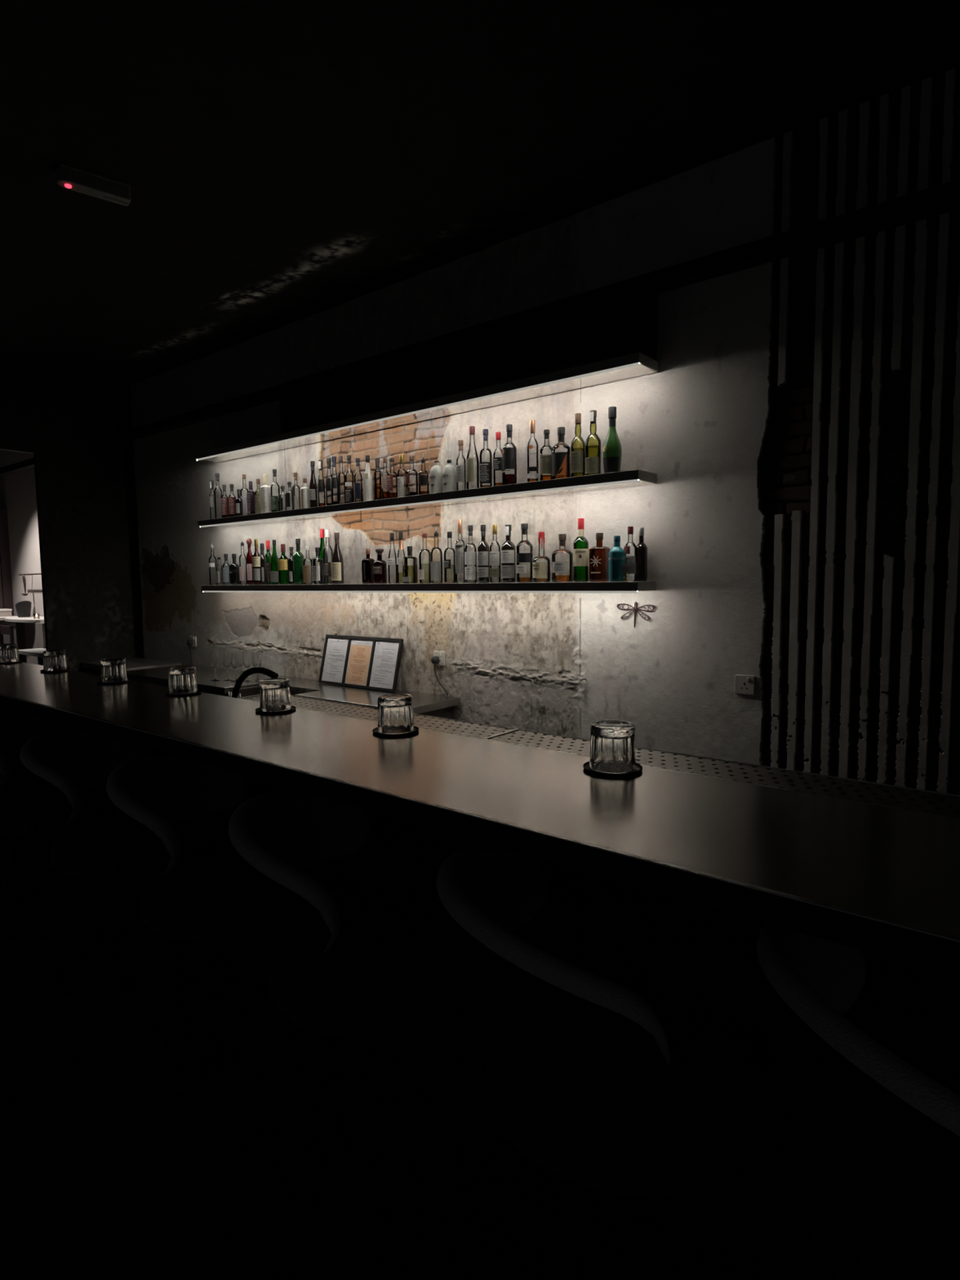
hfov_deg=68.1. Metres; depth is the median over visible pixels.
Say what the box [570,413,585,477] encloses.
liquor bottle
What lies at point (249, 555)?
liquor bottle
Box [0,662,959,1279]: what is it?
bar counter
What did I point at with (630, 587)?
wall shelf
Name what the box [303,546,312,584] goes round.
liquor bottle
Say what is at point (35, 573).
wall rail
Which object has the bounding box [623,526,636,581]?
liquor bottle
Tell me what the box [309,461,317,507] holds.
liquor bottle
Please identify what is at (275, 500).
liquor bottle
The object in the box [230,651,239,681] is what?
wine glass
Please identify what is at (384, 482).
liquor bottle
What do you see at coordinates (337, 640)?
print
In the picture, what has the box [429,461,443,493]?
liquor bottle
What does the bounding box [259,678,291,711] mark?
glass tumbler
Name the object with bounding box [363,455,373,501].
liquor bottle
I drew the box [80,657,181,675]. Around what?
countertop
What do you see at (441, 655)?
wall socket
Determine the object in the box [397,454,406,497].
liquor bottle
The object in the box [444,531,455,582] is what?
liquor bottle
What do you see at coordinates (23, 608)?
chair
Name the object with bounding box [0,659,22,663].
coaster
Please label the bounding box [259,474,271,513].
liquor bottle
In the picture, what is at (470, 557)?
liquor bottle
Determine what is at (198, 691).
coaster
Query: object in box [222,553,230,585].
liquor bottle
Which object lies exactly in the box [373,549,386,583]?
liquor bottle
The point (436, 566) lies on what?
liquor bottle
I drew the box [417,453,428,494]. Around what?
liquor bottle
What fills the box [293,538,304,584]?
liquor bottle
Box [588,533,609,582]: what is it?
liquor bottle
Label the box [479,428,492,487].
liquor bottle
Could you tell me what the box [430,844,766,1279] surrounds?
bar stool
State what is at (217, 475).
liquor bottle
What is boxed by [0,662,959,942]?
countertop
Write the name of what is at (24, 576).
ladle
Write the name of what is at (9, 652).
glass tumbler
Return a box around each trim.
[0,457,34,476]
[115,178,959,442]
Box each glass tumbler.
[0,643,19,662]
[43,649,66,671]
[100,657,127,683]
[168,666,197,694]
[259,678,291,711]
[377,693,413,733]
[589,720,635,773]
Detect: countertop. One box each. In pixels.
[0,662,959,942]
[80,657,181,675]
[126,664,460,719]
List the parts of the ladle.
handle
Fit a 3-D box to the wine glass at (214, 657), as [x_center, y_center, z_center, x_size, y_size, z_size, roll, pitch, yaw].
[-1.885,0.184,5.049,0.067,0.208,0.067,3,6,39]
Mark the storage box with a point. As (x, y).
(3, 612)
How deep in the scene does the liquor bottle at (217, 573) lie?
5.51 m
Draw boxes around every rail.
[18,573,41,575]
[238,694,515,741]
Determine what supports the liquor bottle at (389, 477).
on the wall shelf at (637, 477)
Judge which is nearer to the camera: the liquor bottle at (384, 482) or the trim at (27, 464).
the liquor bottle at (384, 482)
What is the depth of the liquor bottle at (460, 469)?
3.94 m
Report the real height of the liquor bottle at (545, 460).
0.265 m
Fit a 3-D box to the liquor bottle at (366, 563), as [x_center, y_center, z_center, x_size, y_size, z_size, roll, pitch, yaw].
[-0.703,-0.464,4.471,0.067,0.221,0.067,3,6,38]
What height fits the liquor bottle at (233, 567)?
0.236 m
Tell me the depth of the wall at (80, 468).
6.32 m
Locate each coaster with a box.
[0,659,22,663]
[40,667,71,672]
[97,679,130,684]
[164,689,201,696]
[255,705,296,714]
[372,725,418,736]
[582,760,642,777]
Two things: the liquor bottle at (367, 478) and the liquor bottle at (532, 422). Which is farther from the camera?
the liquor bottle at (367, 478)
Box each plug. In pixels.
[186,640,192,663]
[431,656,448,695]
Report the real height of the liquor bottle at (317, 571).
0.244 m
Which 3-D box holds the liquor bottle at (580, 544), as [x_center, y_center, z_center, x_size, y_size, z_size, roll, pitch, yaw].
[0.497,-0.442,3.502,0.075,0.311,0.077,0,5,13]
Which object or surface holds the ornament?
attached to the wall at (797, 422)
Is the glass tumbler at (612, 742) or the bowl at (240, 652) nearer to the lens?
the glass tumbler at (612, 742)
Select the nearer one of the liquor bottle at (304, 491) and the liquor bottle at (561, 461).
the liquor bottle at (561, 461)
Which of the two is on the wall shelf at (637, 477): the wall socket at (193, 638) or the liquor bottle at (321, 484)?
the liquor bottle at (321, 484)
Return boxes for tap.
[231,666,278,697]
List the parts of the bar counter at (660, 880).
foot rail, edge trim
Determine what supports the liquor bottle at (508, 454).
on the wall shelf at (637, 477)
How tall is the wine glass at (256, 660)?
0.208 m
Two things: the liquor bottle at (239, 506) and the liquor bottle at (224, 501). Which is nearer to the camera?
the liquor bottle at (239, 506)
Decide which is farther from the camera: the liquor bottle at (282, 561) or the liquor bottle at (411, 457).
the liquor bottle at (282, 561)
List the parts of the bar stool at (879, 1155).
leg, backrest, seat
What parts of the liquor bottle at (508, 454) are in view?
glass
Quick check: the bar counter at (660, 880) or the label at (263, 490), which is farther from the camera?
the label at (263, 490)
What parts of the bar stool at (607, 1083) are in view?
leg, backrest, leg, seat, leg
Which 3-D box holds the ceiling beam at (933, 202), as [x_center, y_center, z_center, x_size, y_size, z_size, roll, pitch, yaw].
[-0.052,-1.670,3.917,8.330,0.072,0.090,3,6,39]
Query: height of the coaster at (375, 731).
0.006 m
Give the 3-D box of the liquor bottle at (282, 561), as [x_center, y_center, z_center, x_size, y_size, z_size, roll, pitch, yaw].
[-1.373,-0.529,4.971,0.075,0.282,0.075,1,5,21]
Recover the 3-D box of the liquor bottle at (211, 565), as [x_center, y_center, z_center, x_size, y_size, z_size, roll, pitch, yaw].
[-2.107,-0.606,5.607,0.060,0.347,0.061,1,5,15]
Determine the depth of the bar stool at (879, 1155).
0.73 m
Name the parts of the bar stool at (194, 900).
leg, backrest, leg, seat, leg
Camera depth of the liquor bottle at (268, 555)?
5.20 m
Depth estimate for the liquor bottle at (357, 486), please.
4.46 m
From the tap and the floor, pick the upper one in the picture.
the tap
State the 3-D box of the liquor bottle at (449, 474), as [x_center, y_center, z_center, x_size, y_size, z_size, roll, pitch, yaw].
[-0.172,-0.915,3.999,0.076,0.190,0.078,2,6,33]
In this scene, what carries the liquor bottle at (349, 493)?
on the wall shelf at (637, 477)
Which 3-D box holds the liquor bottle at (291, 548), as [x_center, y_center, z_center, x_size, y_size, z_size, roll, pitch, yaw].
[-1.330,-0.525,5.023,0.051,0.264,0.052,1,5,24]
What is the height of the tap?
0.220 m
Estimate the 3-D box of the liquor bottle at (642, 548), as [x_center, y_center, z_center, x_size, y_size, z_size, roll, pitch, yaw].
[0.762,-0.403,3.357,0.057,0.252,0.057,2,6,29]
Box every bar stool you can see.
[0,711,139,1000]
[15,729,224,1084]
[101,753,331,1183]
[222,789,499,1279]
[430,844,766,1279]
[747,923,959,1279]
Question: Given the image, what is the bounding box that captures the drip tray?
[312,706,514,741]
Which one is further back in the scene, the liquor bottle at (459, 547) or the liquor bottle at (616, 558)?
the liquor bottle at (459, 547)
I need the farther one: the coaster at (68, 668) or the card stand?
the card stand
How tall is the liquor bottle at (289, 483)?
0.201 m
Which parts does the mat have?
trim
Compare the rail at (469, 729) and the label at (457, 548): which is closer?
the rail at (469, 729)
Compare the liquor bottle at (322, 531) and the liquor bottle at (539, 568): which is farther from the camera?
the liquor bottle at (322, 531)
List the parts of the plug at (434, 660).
cord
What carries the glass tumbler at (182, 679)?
on the coaster at (198, 691)
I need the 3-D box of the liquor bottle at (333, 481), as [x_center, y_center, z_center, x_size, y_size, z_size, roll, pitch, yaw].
[-0.940,-1.021,4.590,0.047,0.319,0.048,2,6,29]
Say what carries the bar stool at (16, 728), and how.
on the floor
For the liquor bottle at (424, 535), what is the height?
0.290 m
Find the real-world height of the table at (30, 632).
1.035 m
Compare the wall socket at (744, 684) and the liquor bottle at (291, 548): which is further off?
the liquor bottle at (291, 548)
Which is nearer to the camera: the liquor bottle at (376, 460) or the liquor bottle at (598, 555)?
the liquor bottle at (598, 555)
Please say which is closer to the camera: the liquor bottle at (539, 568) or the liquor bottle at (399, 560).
the liquor bottle at (539, 568)
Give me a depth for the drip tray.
1.74 m
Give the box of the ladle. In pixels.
[21,573,28,595]
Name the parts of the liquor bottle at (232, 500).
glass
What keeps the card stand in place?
on the wall shelf at (630, 587)
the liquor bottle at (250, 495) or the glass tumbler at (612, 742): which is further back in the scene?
the liquor bottle at (250, 495)
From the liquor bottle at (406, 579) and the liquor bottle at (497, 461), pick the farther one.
the liquor bottle at (406, 579)
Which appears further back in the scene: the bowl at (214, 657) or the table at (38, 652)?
the table at (38, 652)
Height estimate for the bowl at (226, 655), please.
0.116 m
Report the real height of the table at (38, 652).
0.740 m
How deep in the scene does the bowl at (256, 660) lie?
4.94 m
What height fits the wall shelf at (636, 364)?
0.055 m
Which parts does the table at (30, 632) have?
panel, panel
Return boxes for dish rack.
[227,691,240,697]
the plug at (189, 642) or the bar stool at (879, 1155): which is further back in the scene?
the plug at (189, 642)
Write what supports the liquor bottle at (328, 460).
on the wall shelf at (637, 477)
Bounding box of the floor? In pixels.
[0,875,581,1279]
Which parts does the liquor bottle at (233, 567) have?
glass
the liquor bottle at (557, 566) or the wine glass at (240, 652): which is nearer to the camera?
the liquor bottle at (557, 566)
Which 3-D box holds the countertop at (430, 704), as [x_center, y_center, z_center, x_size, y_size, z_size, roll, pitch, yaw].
[-1.486,0.650,4.939,3.040,0.711,0.610,3,6,39]
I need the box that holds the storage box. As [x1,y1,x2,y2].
[0,608,12,617]
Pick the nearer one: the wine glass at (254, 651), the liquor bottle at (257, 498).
the wine glass at (254, 651)
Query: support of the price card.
attached to the card stand
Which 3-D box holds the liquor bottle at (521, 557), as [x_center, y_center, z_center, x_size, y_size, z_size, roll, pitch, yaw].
[0.233,-0.454,3.715,0.087,0.305,0.087,4,6,42]
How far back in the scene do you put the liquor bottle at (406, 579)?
4.24 m
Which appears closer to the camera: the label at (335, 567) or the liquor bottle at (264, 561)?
the label at (335, 567)
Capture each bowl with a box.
[209,651,218,667]
[222,650,231,667]
[230,651,239,668]
[235,650,243,666]
[242,651,251,667]
[252,651,261,666]
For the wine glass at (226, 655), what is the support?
on the countertop at (430, 704)
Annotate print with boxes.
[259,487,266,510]
[325,640,344,678]
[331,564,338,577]
[351,648,366,681]
[373,641,395,684]
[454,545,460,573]
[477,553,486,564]
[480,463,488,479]
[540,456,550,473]
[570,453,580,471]
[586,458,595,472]
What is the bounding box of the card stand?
[621,572,628,582]
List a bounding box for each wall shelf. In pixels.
[195,351,657,462]
[198,469,657,527]
[200,581,656,593]
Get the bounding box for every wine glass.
[209,651,219,680]
[222,650,232,680]
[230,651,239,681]
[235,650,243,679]
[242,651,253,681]
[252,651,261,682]
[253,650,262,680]
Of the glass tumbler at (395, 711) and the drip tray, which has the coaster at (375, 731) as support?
the glass tumbler at (395, 711)
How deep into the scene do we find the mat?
1.24 m
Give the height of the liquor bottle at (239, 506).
0.206 m
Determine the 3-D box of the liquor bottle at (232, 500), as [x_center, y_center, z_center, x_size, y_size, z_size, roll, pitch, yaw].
[-1.867,-1.044,5.359,0.054,0.257,0.055,1,5,14]
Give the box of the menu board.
[318,633,403,692]
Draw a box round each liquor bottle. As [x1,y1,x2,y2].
[208,480,216,519]
[208,541,217,585]
[213,473,222,518]
[215,557,223,585]
[221,484,229,517]
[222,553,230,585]
[228,484,235,516]
[229,553,239,585]
[235,488,243,515]
[239,538,247,585]
[240,474,248,513]
[246,480,255,515]
[246,537,253,585]
[252,539,262,585]
[254,479,260,513]
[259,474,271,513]
[259,543,267,584]
[265,540,271,584]
[270,469,279,511]
[270,539,279,584]
[277,543,289,584]
[280,485,285,511]
[285,481,294,510]
[288,546,293,584]
[291,472,300,508]
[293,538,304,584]
[299,478,310,508]
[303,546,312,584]
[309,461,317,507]
[311,547,324,584]
[317,459,325,506]
[317,528,328,584]
[323,529,333,584]
[325,457,333,505]
[330,456,338,505]
[331,532,343,584]
[337,455,346,504]
[345,455,354,503]
[354,457,362,502]
[361,548,374,583]
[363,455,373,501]
[373,457,382,500]
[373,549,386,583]
[381,457,389,498]
[386,457,397,498]
[387,533,397,583]
[396,531,404,583]
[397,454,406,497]
[402,546,417,583]
[405,455,417,496]
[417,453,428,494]
[418,533,431,583]
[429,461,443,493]
[430,527,443,583]
[442,459,456,492]
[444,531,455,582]
[454,519,465,582]
[456,440,466,490]
[464,524,476,582]
[466,426,479,488]
[477,524,489,582]
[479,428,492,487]
[489,524,500,582]
[493,431,502,486]
[501,524,515,582]
[502,424,516,484]
[516,523,533,582]
[527,419,538,482]
[532,531,550,582]
[539,429,551,480]
[551,426,570,479]
[551,533,573,582]
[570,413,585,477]
[573,518,588,582]
[585,409,600,475]
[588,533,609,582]
[603,406,622,473]
[608,535,625,582]
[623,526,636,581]
[636,527,647,581]
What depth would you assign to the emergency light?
3.12 m
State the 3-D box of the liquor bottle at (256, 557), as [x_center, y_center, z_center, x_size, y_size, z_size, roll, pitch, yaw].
[-1.604,-0.559,5.109,0.061,0.325,0.062,1,5,15]
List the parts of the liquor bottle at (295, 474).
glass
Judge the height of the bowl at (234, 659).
0.116 m
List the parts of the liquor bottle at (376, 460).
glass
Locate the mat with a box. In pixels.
[482,728,959,819]
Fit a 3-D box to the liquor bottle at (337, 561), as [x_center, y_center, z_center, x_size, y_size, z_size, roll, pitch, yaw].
[-0.930,-0.533,4.636,0.077,0.337,0.078,2,5,24]
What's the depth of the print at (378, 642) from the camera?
4.50 m
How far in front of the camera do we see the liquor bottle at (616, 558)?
3.29 m
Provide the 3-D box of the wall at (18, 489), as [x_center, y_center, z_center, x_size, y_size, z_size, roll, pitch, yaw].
[-5.305,-0.852,8.546,5.365,3.190,0.120,3,6,39]
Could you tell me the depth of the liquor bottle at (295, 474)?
4.91 m
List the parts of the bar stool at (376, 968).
backrest, leg, leg, seat, leg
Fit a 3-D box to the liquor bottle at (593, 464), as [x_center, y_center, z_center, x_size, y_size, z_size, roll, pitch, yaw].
[0.544,-0.939,3.418,0.076,0.318,0.077,4,6,42]
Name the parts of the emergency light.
mounting plate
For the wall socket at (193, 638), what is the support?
attached to the wall at (797, 422)
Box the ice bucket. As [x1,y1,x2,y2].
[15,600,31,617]
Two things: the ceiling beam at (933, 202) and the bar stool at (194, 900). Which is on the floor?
the bar stool at (194, 900)
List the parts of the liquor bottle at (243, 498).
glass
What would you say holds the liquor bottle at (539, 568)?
on the wall shelf at (630, 587)
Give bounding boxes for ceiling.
[0,0,959,389]
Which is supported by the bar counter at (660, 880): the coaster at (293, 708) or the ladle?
the coaster at (293, 708)
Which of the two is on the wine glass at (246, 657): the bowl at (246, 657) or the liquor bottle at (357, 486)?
the bowl at (246, 657)
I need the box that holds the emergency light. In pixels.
[56,164,130,205]
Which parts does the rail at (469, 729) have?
trim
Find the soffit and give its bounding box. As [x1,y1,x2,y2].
[279,282,657,433]
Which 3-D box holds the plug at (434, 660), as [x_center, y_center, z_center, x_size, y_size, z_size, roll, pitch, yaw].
[-0.244,0.214,4.253,0.114,0.233,0.039,3,6,39]
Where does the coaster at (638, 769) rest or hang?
on the bar counter at (660, 880)
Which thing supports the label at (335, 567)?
attached to the liquor bottle at (337, 561)
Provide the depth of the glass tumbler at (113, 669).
2.48 m
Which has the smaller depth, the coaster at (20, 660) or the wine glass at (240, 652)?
the coaster at (20, 660)
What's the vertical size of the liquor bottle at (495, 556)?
0.312 m
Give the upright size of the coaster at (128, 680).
0.006 m
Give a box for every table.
[4,616,45,664]
[18,648,45,665]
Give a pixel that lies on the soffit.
(620, 321)
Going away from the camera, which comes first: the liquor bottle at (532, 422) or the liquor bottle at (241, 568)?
the liquor bottle at (532, 422)
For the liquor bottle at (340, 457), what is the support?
on the wall shelf at (637, 477)
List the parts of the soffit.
door, door, door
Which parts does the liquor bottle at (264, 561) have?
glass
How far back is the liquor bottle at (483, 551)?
3.87 m
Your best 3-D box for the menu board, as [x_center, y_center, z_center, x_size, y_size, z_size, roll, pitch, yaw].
[-0.791,0.139,4.649,0.735,0.339,0.095,3,6,39]
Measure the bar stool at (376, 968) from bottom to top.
0.955 m
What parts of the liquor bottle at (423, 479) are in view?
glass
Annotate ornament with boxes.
[617,601,655,627]
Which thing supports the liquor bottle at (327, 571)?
on the wall shelf at (630, 587)
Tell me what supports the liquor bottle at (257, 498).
on the wall shelf at (637, 477)
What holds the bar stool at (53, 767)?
on the floor
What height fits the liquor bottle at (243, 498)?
0.322 m
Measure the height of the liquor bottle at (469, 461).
0.347 m
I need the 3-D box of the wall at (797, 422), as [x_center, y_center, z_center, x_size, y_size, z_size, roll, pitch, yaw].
[-0.022,-0.542,4.059,8.396,3.200,0.045,3,6,39]
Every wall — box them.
[0,365,135,672]
[0,449,44,616]
[121,67,959,795]
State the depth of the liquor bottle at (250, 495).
5.19 m
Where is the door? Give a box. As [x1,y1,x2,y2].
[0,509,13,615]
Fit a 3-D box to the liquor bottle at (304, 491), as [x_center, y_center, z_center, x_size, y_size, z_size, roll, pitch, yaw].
[-1.181,-0.984,4.810,0.057,0.214,0.058,3,6,35]
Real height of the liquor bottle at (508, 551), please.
0.305 m
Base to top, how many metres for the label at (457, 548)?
0.151 m
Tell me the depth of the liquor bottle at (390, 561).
4.34 m
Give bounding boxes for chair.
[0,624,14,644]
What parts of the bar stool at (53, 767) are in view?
leg, backrest, leg, seat, leg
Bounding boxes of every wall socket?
[190,635,196,646]
[433,650,445,666]
[734,674,755,695]
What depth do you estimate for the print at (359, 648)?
4.65 m
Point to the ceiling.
(283, 162)
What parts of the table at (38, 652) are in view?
leg, leg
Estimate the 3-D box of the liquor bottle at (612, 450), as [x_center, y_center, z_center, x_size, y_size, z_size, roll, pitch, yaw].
[0.624,-0.935,3.353,0.090,0.318,0.088,-5,7,-44]
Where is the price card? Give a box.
[622,563,635,573]
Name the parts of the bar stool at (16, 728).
leg, backrest, seat plate, leg, seat, leg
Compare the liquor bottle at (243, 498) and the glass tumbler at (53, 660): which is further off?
the liquor bottle at (243, 498)
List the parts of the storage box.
box lid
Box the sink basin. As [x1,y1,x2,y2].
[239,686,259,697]
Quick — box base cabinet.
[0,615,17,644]

